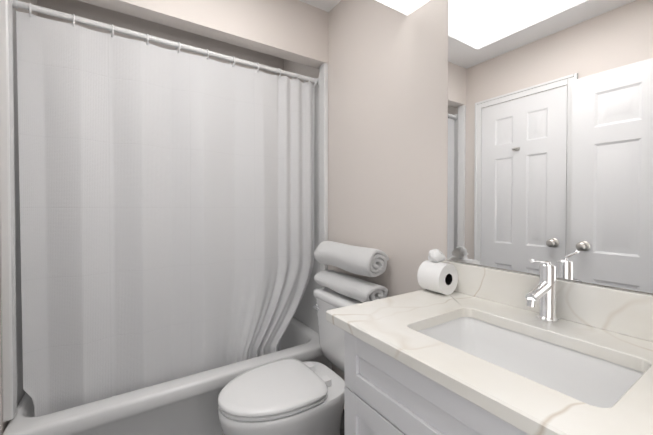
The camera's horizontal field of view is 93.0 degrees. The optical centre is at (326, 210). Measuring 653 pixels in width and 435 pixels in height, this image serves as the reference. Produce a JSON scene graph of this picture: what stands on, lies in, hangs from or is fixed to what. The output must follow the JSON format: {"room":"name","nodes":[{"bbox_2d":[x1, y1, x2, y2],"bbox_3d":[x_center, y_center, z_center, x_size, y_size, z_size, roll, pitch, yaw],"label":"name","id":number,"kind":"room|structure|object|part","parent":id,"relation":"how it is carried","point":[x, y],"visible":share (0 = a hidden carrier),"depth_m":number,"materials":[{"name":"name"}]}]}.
{"room":"bathroom","nodes":[
{"label":"bathroom","id":0,"kind":"room"},
{"bbox_2d":[0,0,37,434],"bbox_3d":[-0.962,-0.019,0.660,0.100,2.430,2.665,0,1,-33],"label":"wall","id":1,"kind":"structure","parent":0,"point":[3,425],"depth_m":1.17,"materials":[{"name":"white paint"}]},
{"bbox_2d":[38,0,282,75],"bbox_3d":[-0.998,-0.037,2.166,1.480,2.430,0.100,0,1,-33],"label":"wall","id":2,"kind":"structure","parent":0,"point":[101,14],"depth_m":2.02,"materials":[{"name":"white paint"}]},
{"bbox_2d":[7,8,318,424],"bbox_3d":[-0.808,0.157,1.875,1.480,2.050,0.599,0,1,-33],"label":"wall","id":3,"kind":"structure","parent":2,"relation":"attached to","point":[306,313],"depth_m":1.38,"materials":[{"name":"white plastic"}]},
{"bbox_2d":[0,0,327,421],"bbox_3d":[-0.626,-0.062,1.593,1.480,1.724,0.065,0,1,-33],"label":"trim","id":4,"kind":"structure","parent":3,"relation":"attached to","point":[8,297],"depth_m":1.18,"materials":[{"name":"white plastic"}]},
{"bbox_2d":[12,0,318,416],"bbox_3d":[-0.660,0.041,1.647,1.467,1.818,0.057,0,1,-33],"label":"shower curtain","id":5,"kind":"object","parent":3,"relation":"hanging from","point":[166,215],"visible":0.94,"depth_m":1.50,"materials":[{"name":"white fabric"}]},
{"bbox_3d":[-0.660,-0.840,1.636,1.467,0.056,0.056,0,1,-33],"label":"rod","id":6,"kind":"part","parent":5,"relation":"part of","materials":[{"name":"white metal"}]},
{"bbox_2d":[78,0,327,68],"bbox_3d":[-0.636,-1.085,1.595,1.480,0.320,0.100,0,1,-33],"label":"wall","id":7,"kind":"structure","parent":0,"point":[296,31],"depth_m":1.70,"materials":[{"name":"white paint"}]},
{"bbox_2d":[299,0,340,11],"bbox_3d":[-0.299,-1.264,1.075,1.680,0.050,2.665,0,1,-33],"label":"ceiling","id":8,"kind":"structure","parent":0,"point":[327,5],"depth_m":1.87,"materials":[{"name":"white paint"}]},
{"bbox_2d":[376,0,429,14],"bbox_3d":[0.441,-1.058,0.773,0.570,0.355,1.147,0,1,-33],"label":"ceiling light","id":9,"kind":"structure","parent":8,"relation":"attached to","point":[406,7],"depth_m":1.33,"materials":[{"name":"white paint"}]},
{"bbox_2d":[340,409,343,434],"bbox_3d":[-0.299,1.216,1.105,1.680,0.050,2.665,0,1,-33],"label":"floor","id":10,"kind":"structure","parent":0,"point":[342,427],"depth_m":1.71,"materials":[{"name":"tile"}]},
{"bbox_2d":[2,317,331,434],"bbox_3d":[-0.763,0.996,1.816,1.462,0.371,0.743,0,1,-33],"label":"bathtub","id":11,"kind":"object","parent":10,"relation":"on","point":[187,405],"visible":0.25,"depth_m":1.42,"materials":[{"name":"white ceramic"}]},
{"bbox_2d":[218,287,362,434],"bbox_3d":[-0.111,0.816,1.451,0.770,0.740,0.502,0,1,-33],"label":"toilet","id":12,"kind":"object","parent":10,"relation":"on","point":[289,396],"visible":0.83,"depth_m":1.31,"materials":[{"name":"white ceramic"}]},
{"bbox_2d":[314,271,387,302],"bbox_3d":[0.110,0.390,1.615,0.144,0.093,0.477,0,1,-33],"label":"towel","id":13,"kind":"object","parent":12,"relation":"on","point":[361,292],"depth_m":1.49,"materials":[{"name":"white fabric"}]},
{"bbox_2d":[314,241,388,284],"bbox_3d":[0.118,0.247,1.630,0.167,0.138,0.477,0,1,-33],"label":"towel","id":14,"kind":"object","parent":13,"relation":"on","point":[366,261],"depth_m":1.51,"materials":[{"name":"white fabric"}]},
{"bbox_2d":[326,259,652,434],"bbox_3d":[0.466,0.663,0.763,0.558,1.063,0.867,0,1,-33],"label":"bathroom vanity","id":15,"kind":"object","parent":10,"relation":"on","point":[481,350],"visible":1,"depth_m":0.78,"materials":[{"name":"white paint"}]},
{"bbox_2d":[417,249,457,294],"bbox_3d":[0.423,0.228,1.179,0.113,0.163,0.098,0,1,-33],"label":"toilet paper roll","id":16,"kind":"object","parent":15,"relation":"on","point":[434,274],"visible":1,"depth_m":1.15,"materials":[{"name":"white paper"}]},
{"bbox_2d":[417,317,643,407],"bbox_3d":[0.448,0.414,0.750,0.343,0.136,0.480,0,1,-33],"label":"sink","id":17,"kind":"object","parent":15,"relation":"in","point":[593,378],"depth_m":0.82,"materials":[{"name":"white ceramic"}]},
{"bbox_2d":[525,259,558,322],"bbox_3d":[0.602,0.222,0.870,0.135,0.183,0.054,0,1,-33],"label":"faucet","id":18,"kind":"object","parent":15,"relation":"on","point":[546,292],"depth_m":0.87,"materials":[{"name":"silver metal"}]},
{"bbox_2d":[283,0,652,408],"bbox_3d":[0.363,-0.029,1.521,0.100,2.430,2.665,0,1,-33],"label":"wall","id":19,"kind":"structure","parent":0,"point":[387,130],"depth_m":1.51,"materials":[{"name":"white paint"}]},
{"bbox_2d":[447,0,652,293],"bbox_3d":[0.710,-0.339,0.885,0.004,1.080,0.828,0,1,-33],"label":"mirror","id":20,"kind":"object","parent":19,"relation":"attached to","point":[550,130],"visible":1,"depth_m":0.93,"materials":[{"name":"clear glass"}]}
]}

